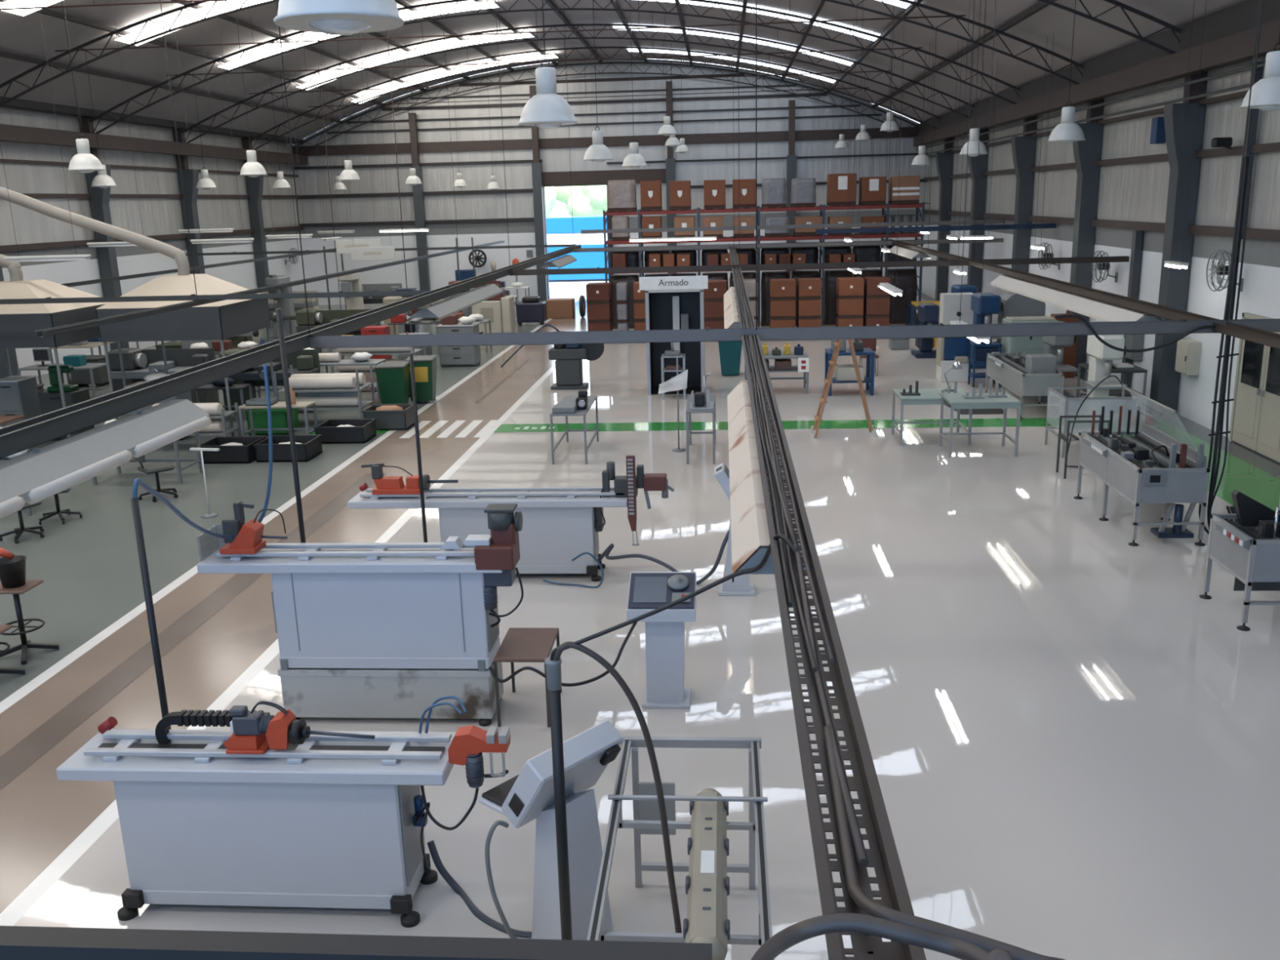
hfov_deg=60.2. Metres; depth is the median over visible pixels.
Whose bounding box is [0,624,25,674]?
stool
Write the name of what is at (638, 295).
cardboard box
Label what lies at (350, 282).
machine
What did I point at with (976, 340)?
batten
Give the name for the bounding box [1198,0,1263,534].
cable bundle
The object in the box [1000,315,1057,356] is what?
machine
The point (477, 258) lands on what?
wall fan
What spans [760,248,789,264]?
load
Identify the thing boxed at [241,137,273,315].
column
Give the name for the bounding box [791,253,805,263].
cardboard box
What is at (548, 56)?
window
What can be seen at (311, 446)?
crate
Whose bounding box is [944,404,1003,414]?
rubber mat
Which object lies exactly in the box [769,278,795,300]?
cardboard box
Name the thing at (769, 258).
cardboard box
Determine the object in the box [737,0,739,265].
rod
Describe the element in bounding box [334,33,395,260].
hanging sign
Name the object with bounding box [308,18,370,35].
diffuser
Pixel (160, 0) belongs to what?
rod
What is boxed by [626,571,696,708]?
control console
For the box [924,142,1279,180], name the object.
girt
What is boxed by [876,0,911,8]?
window
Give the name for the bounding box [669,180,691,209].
cardboard box
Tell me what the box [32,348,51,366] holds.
screen
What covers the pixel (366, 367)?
roll
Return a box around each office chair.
[0,501,44,543]
[39,487,82,524]
[133,454,177,502]
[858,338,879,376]
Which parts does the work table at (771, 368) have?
leg, leg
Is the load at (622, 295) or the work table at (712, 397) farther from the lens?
the load at (622, 295)
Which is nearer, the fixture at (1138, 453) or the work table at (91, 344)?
the fixture at (1138, 453)
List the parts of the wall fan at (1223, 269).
motor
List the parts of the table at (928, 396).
leg, leg, leg, leg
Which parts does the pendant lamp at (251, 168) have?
hanging rod, hanging rod, lamp shade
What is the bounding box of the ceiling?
[0,0,1248,144]
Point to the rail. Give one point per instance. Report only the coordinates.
(953, 262)
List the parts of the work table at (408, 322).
leg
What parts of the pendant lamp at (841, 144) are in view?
lamp shade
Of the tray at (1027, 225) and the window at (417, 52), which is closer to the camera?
the tray at (1027, 225)
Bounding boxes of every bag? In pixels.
[2,448,27,458]
[103,419,115,424]
[143,373,167,381]
[190,342,208,348]
[212,376,234,386]
[220,442,243,445]
[237,341,257,348]
[278,441,302,444]
[337,424,355,426]
[350,351,372,361]
[375,404,403,410]
[406,315,422,322]
[457,316,475,324]
[469,313,483,320]
[511,282,522,287]
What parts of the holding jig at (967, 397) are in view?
plate, post, post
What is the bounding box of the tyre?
[578,295,586,317]
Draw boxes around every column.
[0,266,18,378]
[79,117,128,350]
[173,128,204,274]
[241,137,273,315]
[408,112,430,290]
[528,85,547,302]
[665,80,677,276]
[786,99,796,278]
[934,137,953,301]
[967,128,988,293]
[1011,115,1036,272]
[1067,97,1103,370]
[1148,71,1207,413]
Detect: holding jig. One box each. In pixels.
[900,380,920,395]
[938,381,957,395]
[962,382,984,399]
[985,382,1007,397]
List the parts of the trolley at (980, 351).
post, post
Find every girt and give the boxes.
[0,158,298,177]
[0,226,303,252]
[22,193,299,198]
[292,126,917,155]
[293,159,542,169]
[297,188,533,199]
[299,217,533,226]
[325,113,881,133]
[346,104,860,123]
[382,93,827,111]
[410,84,796,99]
[459,73,744,85]
[542,168,666,186]
[606,152,928,164]
[690,178,927,188]
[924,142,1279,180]
[924,209,1279,240]
[928,89,1248,157]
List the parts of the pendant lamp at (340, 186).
lamp shade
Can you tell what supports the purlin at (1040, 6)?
attached to the ceiling
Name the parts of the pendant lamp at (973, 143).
lamp shade, hanging rod, hanging rod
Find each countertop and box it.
[0,375,37,382]
[124,381,146,387]
[435,322,479,327]
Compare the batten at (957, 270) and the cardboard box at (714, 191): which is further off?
the cardboard box at (714, 191)
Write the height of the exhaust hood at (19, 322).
5.304 m
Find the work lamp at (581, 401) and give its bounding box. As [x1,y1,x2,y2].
[575,390,587,409]
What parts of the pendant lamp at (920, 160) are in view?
lamp shade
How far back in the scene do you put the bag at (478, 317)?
33.16 m
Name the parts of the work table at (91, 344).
leg, leg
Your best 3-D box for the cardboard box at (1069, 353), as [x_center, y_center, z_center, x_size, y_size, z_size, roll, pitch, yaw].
[9.922,-3.155,25.932,0.500,1.453,0.500,0,14,4]
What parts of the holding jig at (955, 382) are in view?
post, post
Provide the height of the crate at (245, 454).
0.324 m
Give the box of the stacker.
[609,274,639,328]
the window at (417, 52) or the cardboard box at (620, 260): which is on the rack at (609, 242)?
the cardboard box at (620, 260)
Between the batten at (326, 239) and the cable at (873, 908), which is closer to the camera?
the cable at (873, 908)
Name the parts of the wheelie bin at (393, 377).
lid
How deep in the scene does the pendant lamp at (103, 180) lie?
28.37 m
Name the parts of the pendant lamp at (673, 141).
lamp shade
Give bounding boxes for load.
[607,179,636,211]
[610,251,639,267]
[611,216,630,240]
[616,281,628,303]
[617,302,628,323]
[617,320,629,330]
[644,250,670,266]
[644,273,669,276]
[671,249,697,266]
[671,272,696,275]
[701,248,728,265]
[702,272,728,308]
[728,248,755,264]
[729,271,755,287]
[743,278,757,300]
[749,300,757,319]
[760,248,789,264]
[760,271,789,326]
[761,177,786,207]
[764,216,788,236]
[790,177,816,206]
[790,247,818,263]
[790,270,819,325]
[823,269,853,324]
[824,246,851,262]
[852,245,880,262]
[852,269,882,315]
[884,245,914,261]
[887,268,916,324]
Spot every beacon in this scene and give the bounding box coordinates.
[490,261,496,280]
[511,257,519,304]
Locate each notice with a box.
[526,249,533,257]
[798,357,808,372]
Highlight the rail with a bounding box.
[509,256,1129,275]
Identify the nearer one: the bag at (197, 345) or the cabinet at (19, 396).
the cabinet at (19, 396)
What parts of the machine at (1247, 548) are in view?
leg, panel, rail, leg, clamp arm, panel, rail, panel, rod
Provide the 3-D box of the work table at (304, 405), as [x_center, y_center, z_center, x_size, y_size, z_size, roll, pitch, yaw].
[-6.840,-1.070,20.929,1.300,0.750,0.500,0,14,4]
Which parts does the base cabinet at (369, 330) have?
drawer, drawer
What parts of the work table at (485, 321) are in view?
leg, leg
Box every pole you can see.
[130,497,171,728]
[275,308,306,542]
[323,246,330,310]
[340,253,346,309]
[408,352,427,542]
[455,237,459,280]
[471,237,475,276]
[544,657,572,939]
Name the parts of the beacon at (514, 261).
post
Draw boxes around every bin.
[373,361,409,404]
[403,355,437,401]
[718,341,742,374]
[758,359,768,369]
[774,358,791,369]
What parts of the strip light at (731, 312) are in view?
plate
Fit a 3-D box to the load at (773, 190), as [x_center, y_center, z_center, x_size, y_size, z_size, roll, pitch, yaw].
[4.471,-9.589,36.871,0.790,0.922,0.800,0,14,4]
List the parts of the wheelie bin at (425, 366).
lid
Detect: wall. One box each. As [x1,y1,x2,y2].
[0,108,306,376]
[293,59,928,305]
[922,55,1279,437]
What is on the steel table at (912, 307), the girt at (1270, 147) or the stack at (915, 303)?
the stack at (915, 303)
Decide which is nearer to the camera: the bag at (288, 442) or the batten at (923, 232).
the bag at (288, 442)
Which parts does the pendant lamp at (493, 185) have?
lamp shade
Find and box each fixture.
[991,351,999,355]
[1013,357,1019,361]
[1016,351,1020,357]
[1102,428,1108,436]
[1107,439,1120,448]
[1109,437,1119,449]
[1120,444,1128,450]
[1120,451,1134,459]
[1125,441,1136,448]
[1132,447,1149,460]
[1145,459,1155,466]
[1175,452,1179,462]
[1257,520,1279,537]
[1257,524,1262,535]
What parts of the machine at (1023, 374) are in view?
leg, leg, panel, rail, rail, rail, leg, panel, leg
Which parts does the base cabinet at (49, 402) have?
drawer, drawer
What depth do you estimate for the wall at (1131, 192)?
22.83 m
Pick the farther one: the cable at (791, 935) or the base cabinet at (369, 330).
the base cabinet at (369, 330)
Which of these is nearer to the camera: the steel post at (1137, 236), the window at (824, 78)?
the steel post at (1137, 236)
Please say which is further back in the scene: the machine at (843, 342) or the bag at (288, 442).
the machine at (843, 342)
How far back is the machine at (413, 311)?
35.46 m
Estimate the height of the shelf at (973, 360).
0.050 m
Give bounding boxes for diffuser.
[77,169,94,173]
[97,186,110,188]
[247,174,260,177]
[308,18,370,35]
[533,123,562,128]
[591,160,605,162]
[966,154,980,156]
[1057,140,1075,143]
[1256,105,1279,111]
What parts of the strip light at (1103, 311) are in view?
plate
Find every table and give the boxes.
[0,415,31,452]
[0,452,59,515]
[17,362,110,398]
[48,341,138,364]
[92,431,203,484]
[195,383,253,420]
[214,347,270,387]
[238,401,317,436]
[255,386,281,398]
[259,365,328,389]
[319,359,386,404]
[328,346,422,373]
[387,320,441,352]
[403,315,412,333]
[457,319,492,351]
[465,295,516,316]
[493,627,561,727]
[501,286,529,302]
[550,395,599,464]
[685,395,715,464]
[744,351,808,394]
[891,388,972,445]
[905,303,939,325]
[938,392,1021,457]
[1055,415,1110,479]
[1075,362,1147,413]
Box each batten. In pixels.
[0,0,91,262]
[63,1,143,247]
[163,31,233,233]
[171,0,253,244]
[250,19,312,239]
[307,44,342,241]
[309,88,354,233]
[372,47,428,232]
[628,232,716,241]
[844,24,853,241]
[847,7,862,274]
[879,0,905,296]
[880,35,893,252]
[920,38,933,234]
[946,42,962,239]
[950,0,995,343]
[952,0,974,275]
[959,52,997,239]
[1030,35,1053,249]
[1164,0,1206,268]
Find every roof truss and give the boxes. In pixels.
[0,0,1083,106]
[0,0,1181,53]
[89,0,1019,133]
[182,23,973,142]
[249,46,940,150]
[294,62,918,154]
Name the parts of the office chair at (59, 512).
leg, leg, post, leg, seat, leg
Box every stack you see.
[882,213,919,233]
[911,300,939,306]
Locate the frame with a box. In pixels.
[586,736,773,959]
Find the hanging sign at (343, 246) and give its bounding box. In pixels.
[321,40,381,253]
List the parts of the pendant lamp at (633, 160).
hanging rod, hanging rod, lamp shade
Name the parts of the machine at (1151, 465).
leg, post, post, leg, panel, post, rail, post, post, rail, leg, post, rail, rail, lid frame, rail, leg, panel, panel, post, panel, post, post, leg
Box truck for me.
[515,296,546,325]
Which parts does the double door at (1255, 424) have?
panel, pane, handle, handle, panel, pane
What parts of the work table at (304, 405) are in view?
leg, leg, leg, leg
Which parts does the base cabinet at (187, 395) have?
drawer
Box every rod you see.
[0,0,235,10]
[54,0,965,51]
[160,0,196,295]
[166,10,922,75]
[248,40,891,93]
[275,0,311,337]
[280,71,297,246]
[308,61,869,106]
[318,67,341,310]
[386,30,410,333]
[443,30,457,244]
[495,3,510,269]
[563,2,573,246]
[732,12,733,169]
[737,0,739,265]
[755,0,756,330]
[928,31,936,243]
[973,0,986,259]
[1226,0,1260,320]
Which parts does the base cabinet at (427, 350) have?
drawer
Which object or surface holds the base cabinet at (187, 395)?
on the floor
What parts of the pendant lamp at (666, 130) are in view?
hanging rod, lamp shade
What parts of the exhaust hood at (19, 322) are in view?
leg, leg, leg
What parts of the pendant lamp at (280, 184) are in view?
lamp shade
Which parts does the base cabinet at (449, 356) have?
drawer, drawer, drawer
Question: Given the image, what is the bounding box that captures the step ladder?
[810,339,875,438]
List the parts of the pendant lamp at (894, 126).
lamp shade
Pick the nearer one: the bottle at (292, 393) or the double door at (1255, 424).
the double door at (1255, 424)
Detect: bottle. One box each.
[259,337,265,345]
[289,387,296,404]
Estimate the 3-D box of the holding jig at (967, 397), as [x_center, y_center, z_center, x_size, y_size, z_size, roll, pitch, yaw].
[5.612,-1.501,18.551,0.320,0.240,0.200,0,14,4]
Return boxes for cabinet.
[0,375,40,426]
[37,387,94,440]
[124,381,191,440]
[180,340,219,359]
[360,325,391,359]
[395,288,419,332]
[397,332,431,359]
[435,322,480,367]
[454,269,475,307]
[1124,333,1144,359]
[1174,338,1201,375]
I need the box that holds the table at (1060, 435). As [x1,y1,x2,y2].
[1055,415,1110,479]
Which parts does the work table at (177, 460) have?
leg, leg, leg, leg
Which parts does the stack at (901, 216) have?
frame, frame, frame, frame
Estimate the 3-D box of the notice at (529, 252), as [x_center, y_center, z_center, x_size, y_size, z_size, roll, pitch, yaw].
[-4.951,-10.149,49.492,0.280,0.320,0.020,0,14,4]
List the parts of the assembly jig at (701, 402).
plate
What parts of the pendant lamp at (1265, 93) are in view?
lamp shade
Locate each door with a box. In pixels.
[542,184,613,299]
[1228,312,1279,462]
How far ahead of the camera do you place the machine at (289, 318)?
36.53 m
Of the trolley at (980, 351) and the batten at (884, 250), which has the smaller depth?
the trolley at (980, 351)
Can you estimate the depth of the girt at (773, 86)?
47.43 m
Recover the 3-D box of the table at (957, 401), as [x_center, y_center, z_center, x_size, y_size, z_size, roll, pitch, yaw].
[5.739,-0.941,18.713,1.120,0.930,0.905,0,14,4]
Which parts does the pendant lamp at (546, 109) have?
hanging rod, hanging rod, lamp shade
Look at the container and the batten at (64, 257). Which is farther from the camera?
the container
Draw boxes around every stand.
[189,447,219,518]
[664,342,679,355]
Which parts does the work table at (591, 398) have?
leg, leg, leg, leg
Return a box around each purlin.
[0,0,383,105]
[0,51,342,123]
[3,105,298,143]
[170,0,426,91]
[366,31,470,79]
[394,0,513,71]
[473,0,558,65]
[543,0,602,62]
[609,0,647,62]
[675,0,693,65]
[735,0,747,71]
[781,0,825,79]
[826,0,923,92]
[872,0,1057,107]
[917,0,1251,124]
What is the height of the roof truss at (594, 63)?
3.567 m
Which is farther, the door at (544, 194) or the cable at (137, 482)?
the door at (544, 194)
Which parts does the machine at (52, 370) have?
arm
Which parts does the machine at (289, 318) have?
motor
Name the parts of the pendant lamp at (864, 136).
lamp shade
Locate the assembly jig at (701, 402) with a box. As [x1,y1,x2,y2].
[689,372,714,409]
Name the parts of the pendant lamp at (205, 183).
hanging rod, lamp shade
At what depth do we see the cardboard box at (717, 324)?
34.60 m
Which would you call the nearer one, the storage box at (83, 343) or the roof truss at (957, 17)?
the roof truss at (957, 17)
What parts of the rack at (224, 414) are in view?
post, post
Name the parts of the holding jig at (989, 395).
post, plate, post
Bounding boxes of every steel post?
[1120,231,1142,387]
[1240,62,1263,239]
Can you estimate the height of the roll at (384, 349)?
0.260 m
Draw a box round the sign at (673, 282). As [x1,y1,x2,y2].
[639,275,707,290]
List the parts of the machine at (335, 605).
motor, switch panel, rail, rail, panel, motor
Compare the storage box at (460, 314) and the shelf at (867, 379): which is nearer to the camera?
the shelf at (867, 379)
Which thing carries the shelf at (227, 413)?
attached to the rack at (224, 414)
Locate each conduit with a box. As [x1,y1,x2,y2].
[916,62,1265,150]
[926,81,1257,155]
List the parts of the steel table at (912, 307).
leg, leg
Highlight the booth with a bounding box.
[644,288,704,395]
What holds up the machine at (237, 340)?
on the floor
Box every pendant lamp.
[61,0,104,173]
[84,48,116,188]
[192,73,217,189]
[234,0,267,177]
[270,79,290,189]
[273,0,404,35]
[331,106,346,191]
[337,40,359,182]
[403,50,422,185]
[453,82,466,187]
[486,70,500,190]
[518,0,577,128]
[582,0,613,162]
[622,0,647,168]
[657,7,676,136]
[664,61,680,146]
[675,70,689,153]
[834,115,848,149]
[854,93,871,141]
[880,72,899,132]
[911,53,932,166]
[959,0,987,156]
[1047,0,1085,143]
[1239,30,1279,111]
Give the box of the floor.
[0,293,1279,959]
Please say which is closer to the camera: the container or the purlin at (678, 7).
the purlin at (678, 7)
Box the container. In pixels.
[546,215,608,282]
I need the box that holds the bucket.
[0,555,26,588]
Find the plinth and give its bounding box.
[277,660,503,726]
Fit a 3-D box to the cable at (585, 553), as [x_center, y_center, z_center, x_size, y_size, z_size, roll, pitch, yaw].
[-0.776,1.019,12.697,0.724,0.437,0.094,2,15,12]
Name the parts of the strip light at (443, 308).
plate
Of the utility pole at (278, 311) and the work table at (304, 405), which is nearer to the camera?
the utility pole at (278, 311)
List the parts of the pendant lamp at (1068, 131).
lamp shade, hanging rod, hanging rod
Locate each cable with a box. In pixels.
[132,364,272,538]
[426,840,532,937]
[484,820,531,938]
[488,622,637,686]
[542,551,604,588]
[550,533,795,660]
[553,641,681,933]
[597,530,728,584]
[751,912,1015,959]
[822,724,1065,959]
[1053,314,1215,352]
[1066,375,1123,467]
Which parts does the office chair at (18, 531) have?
leg, leg, post, seat, leg, leg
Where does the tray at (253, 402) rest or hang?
on the work table at (304, 405)
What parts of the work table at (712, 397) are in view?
leg, leg, leg, leg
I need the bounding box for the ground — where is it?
[549,280,608,299]
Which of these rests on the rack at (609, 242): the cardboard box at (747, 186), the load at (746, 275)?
the cardboard box at (747, 186)
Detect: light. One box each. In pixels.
[0,399,210,519]
[408,284,502,320]
[540,254,577,268]
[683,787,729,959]
[724,286,740,328]
[727,380,805,582]
[888,245,931,259]
[990,275,1162,321]
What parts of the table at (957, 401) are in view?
leg, leg, leg, leg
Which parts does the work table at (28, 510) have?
leg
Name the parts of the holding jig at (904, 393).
post, plate, post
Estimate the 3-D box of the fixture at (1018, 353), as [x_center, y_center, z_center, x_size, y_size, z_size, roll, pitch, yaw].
[7.987,-2.637,23.304,0.069,0.142,0.069,0,14,4]
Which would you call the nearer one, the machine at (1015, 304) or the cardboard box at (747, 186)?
the machine at (1015, 304)
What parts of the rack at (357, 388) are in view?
post, post, post, post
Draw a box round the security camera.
[1210,137,1232,149]
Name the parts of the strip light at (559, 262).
plate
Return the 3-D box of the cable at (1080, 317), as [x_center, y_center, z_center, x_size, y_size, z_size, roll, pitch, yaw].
[5.485,-1.609,12.065,1.890,0.433,0.032,0,14,4]
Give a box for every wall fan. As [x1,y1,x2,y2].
[284,247,297,264]
[468,248,486,267]
[1038,242,1060,270]
[1091,250,1118,282]
[1205,248,1244,291]
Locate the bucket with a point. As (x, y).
(12, 571)
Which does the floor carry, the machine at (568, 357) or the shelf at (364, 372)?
the machine at (568, 357)
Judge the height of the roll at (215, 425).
0.214 m
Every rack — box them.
[141,402,241,436]
[272,364,375,418]
[329,346,423,373]
[603,201,930,327]
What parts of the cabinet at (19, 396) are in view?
drawer, drawer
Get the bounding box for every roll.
[151,402,222,415]
[198,420,222,432]
[284,395,361,406]
[288,376,355,389]
[290,373,365,385]
[297,391,361,399]
[318,352,341,362]
[336,359,405,372]
[337,346,412,353]
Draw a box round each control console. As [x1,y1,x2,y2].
[478,720,623,940]
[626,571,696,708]
[714,462,754,595]
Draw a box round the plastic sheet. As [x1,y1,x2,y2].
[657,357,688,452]
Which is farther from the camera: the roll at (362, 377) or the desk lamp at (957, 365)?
the roll at (362, 377)
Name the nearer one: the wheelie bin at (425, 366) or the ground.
the wheelie bin at (425, 366)
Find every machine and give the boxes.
[47,364,79,391]
[56,695,511,927]
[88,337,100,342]
[107,347,219,403]
[196,501,523,671]
[224,329,258,347]
[264,275,297,343]
[337,270,372,309]
[346,455,674,581]
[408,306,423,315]
[471,288,515,333]
[500,324,604,390]
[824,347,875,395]
[831,339,845,351]
[849,338,863,351]
[936,337,969,382]
[938,292,973,349]
[984,351,1064,419]
[996,291,1045,356]
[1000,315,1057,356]
[1044,386,1146,457]
[1073,389,1210,546]
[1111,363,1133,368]
[1199,488,1279,631]
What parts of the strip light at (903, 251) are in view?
plate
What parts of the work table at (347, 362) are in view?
leg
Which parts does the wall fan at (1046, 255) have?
motor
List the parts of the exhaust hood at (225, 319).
leg, leg, leg, leg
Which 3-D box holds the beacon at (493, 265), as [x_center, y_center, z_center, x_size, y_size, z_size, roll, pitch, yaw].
[-6.402,-8.677,48.548,0.400,1.900,0.390,0,14,4]
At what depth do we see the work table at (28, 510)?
16.36 m
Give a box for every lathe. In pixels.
[218,348,320,412]
[260,290,319,312]
[295,309,380,353]
[361,283,402,304]
[382,296,450,334]
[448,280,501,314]
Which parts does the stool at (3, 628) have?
seat, leg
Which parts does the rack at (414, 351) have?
post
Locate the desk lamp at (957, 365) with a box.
[943,361,962,391]
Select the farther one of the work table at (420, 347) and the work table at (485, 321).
the work table at (485, 321)
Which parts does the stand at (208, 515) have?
post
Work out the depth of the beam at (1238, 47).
21.82 m
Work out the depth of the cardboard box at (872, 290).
33.99 m
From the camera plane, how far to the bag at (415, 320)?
33.30 m
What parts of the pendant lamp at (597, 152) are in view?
hanging rod, hanging rod, lamp shade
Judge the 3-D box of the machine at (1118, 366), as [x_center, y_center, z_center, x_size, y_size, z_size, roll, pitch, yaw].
[9.514,-2.253,21.795,0.340,0.060,0.400,0,14,4]
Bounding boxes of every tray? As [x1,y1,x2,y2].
[0,244,581,458]
[0,289,430,304]
[34,240,504,337]
[60,248,336,287]
[185,244,575,255]
[244,397,277,405]
[551,403,577,413]
[573,238,1003,252]
[581,219,1004,234]
[728,243,926,959]
[815,223,1056,234]
[884,239,1279,349]
[1150,527,1193,537]
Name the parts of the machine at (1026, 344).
door, lid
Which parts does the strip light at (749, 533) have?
plate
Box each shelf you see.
[187,427,238,435]
[209,410,236,418]
[277,382,372,392]
[297,400,373,410]
[334,370,375,373]
[337,348,422,355]
[364,382,377,387]
[478,795,506,816]
[749,364,798,372]
[831,376,870,383]
[968,358,986,363]
[968,372,990,377]
[969,342,1001,346]
[1081,386,1142,395]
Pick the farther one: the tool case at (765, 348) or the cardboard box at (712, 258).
the cardboard box at (712, 258)
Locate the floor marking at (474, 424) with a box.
[399,419,500,438]
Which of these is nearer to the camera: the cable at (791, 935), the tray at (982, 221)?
the cable at (791, 935)
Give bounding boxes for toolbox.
[915,314,938,324]
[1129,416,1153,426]
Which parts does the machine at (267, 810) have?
stop knob, energy chain, plate, motor, rail, rail, panel, motor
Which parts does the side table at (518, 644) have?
leg, leg, leg, leg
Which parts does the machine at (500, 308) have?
door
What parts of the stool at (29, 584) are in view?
leg, post, seat, leg, leg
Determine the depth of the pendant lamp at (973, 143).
24.00 m
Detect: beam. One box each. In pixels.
[0,96,303,143]
[0,124,308,164]
[0,925,712,959]
[309,318,1279,348]
[913,19,1279,146]
[916,0,1279,135]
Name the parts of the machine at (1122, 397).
leg, leg, leg, leg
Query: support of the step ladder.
on the floor
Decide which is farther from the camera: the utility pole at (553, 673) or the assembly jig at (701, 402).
the assembly jig at (701, 402)
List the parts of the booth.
post, panel, post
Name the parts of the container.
panel, panel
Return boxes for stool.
[0,579,59,664]
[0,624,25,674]
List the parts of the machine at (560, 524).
stop knob, motor, rail, rail, panel, tool arm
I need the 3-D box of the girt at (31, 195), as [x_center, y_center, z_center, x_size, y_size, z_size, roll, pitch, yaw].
[-17.349,-5.695,22.079,0.100,0.130,57.000,0,14,4]
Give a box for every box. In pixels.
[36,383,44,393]
[62,354,86,366]
[62,355,111,386]
[68,340,88,345]
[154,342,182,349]
[211,340,232,351]
[390,314,406,323]
[441,314,457,324]
[453,312,464,321]
[501,281,506,287]
[505,289,510,295]
[546,297,575,319]
[586,282,611,304]
[586,302,612,323]
[587,320,612,331]
[612,253,627,267]
[633,281,644,303]
[633,302,645,322]
[634,322,645,330]
[640,180,662,210]
[641,216,662,238]
[648,253,661,266]
[662,253,675,266]
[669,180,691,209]
[674,216,694,237]
[676,253,690,266]
[702,216,723,237]
[703,179,725,208]
[704,280,726,302]
[704,302,724,321]
[704,320,724,328]
[706,253,718,265]
[720,253,731,265]
[732,178,755,208]
[733,216,754,237]
[737,253,747,264]
[764,253,776,264]
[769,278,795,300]
[769,299,795,319]
[769,319,795,328]
[777,253,790,263]
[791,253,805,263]
[793,216,822,235]
[796,277,821,300]
[796,298,821,319]
[796,317,821,327]
[826,173,856,205]
[827,216,851,235]
[827,253,840,262]
[835,276,864,299]
[835,297,863,319]
[835,316,862,326]
[840,253,854,262]
[858,176,886,204]
[860,216,884,234]
[862,315,889,326]
[863,276,890,298]
[863,297,889,318]
[888,175,919,204]
[888,337,910,350]
[915,337,919,347]
[933,337,937,348]
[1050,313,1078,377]
[1150,116,1165,144]
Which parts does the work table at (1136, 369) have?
leg, leg, leg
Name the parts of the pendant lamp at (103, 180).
hanging rod, lamp shade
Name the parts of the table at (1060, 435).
leg, leg, leg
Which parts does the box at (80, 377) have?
lid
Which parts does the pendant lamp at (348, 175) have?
hanging rod, lamp shade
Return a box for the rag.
[0,547,14,559]
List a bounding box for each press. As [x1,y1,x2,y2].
[911,302,939,358]
[951,284,978,293]
[968,293,1003,368]
[1032,320,1077,402]
[1074,334,1127,423]
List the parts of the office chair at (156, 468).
backrest, leg, seat, post, leg, leg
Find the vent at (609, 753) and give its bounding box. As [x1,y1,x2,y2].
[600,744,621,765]
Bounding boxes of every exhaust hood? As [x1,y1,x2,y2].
[0,186,275,436]
[0,253,128,437]
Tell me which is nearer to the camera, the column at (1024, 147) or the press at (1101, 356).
the press at (1101, 356)
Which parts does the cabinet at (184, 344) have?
drawer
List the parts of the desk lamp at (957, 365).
arm, lamp shade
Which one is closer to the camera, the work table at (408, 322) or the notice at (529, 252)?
the work table at (408, 322)
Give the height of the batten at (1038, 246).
4.712 m
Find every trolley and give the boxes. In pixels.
[661,353,685,399]
[967,337,1001,387]
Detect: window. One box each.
[0,0,62,16]
[115,0,271,45]
[217,0,497,71]
[296,33,533,89]
[351,54,557,103]
[613,26,852,66]
[626,48,835,83]
[643,0,876,40]
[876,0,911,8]
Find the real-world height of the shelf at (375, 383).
0.020 m
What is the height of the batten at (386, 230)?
6.204 m
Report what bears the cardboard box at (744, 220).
on the rack at (609, 242)
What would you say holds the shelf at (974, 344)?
attached to the trolley at (980, 351)
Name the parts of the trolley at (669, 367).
leg, leg, shelf, shelf, leg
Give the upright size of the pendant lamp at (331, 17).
4.944 m
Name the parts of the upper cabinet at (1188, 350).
door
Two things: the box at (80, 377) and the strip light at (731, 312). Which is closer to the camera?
the strip light at (731, 312)
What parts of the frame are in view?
rail, leg, rail, leg, rail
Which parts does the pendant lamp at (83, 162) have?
hanging rod, hanging rod, lamp shade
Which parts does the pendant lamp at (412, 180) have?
hanging rod, lamp shade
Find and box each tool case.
[762,342,768,355]
[771,346,781,355]
[783,342,791,354]
[794,343,803,355]
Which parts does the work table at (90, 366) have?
leg, leg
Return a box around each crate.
[195,435,266,463]
[244,408,299,435]
[253,434,322,462]
[313,418,376,444]
[361,404,414,430]
[834,364,864,381]
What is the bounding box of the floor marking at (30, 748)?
[0,359,529,789]
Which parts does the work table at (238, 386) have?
leg, leg, leg, leg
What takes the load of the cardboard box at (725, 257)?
on the rack at (609, 242)
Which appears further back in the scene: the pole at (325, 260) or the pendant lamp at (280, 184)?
the pole at (325, 260)
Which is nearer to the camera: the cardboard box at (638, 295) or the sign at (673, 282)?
the sign at (673, 282)
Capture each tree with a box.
[544,186,556,217]
[554,185,607,216]
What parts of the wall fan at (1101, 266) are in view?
motor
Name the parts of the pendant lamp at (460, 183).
lamp shade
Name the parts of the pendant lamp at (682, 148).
lamp shade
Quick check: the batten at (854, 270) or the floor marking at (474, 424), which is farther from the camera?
the batten at (854, 270)
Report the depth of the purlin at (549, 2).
37.50 m

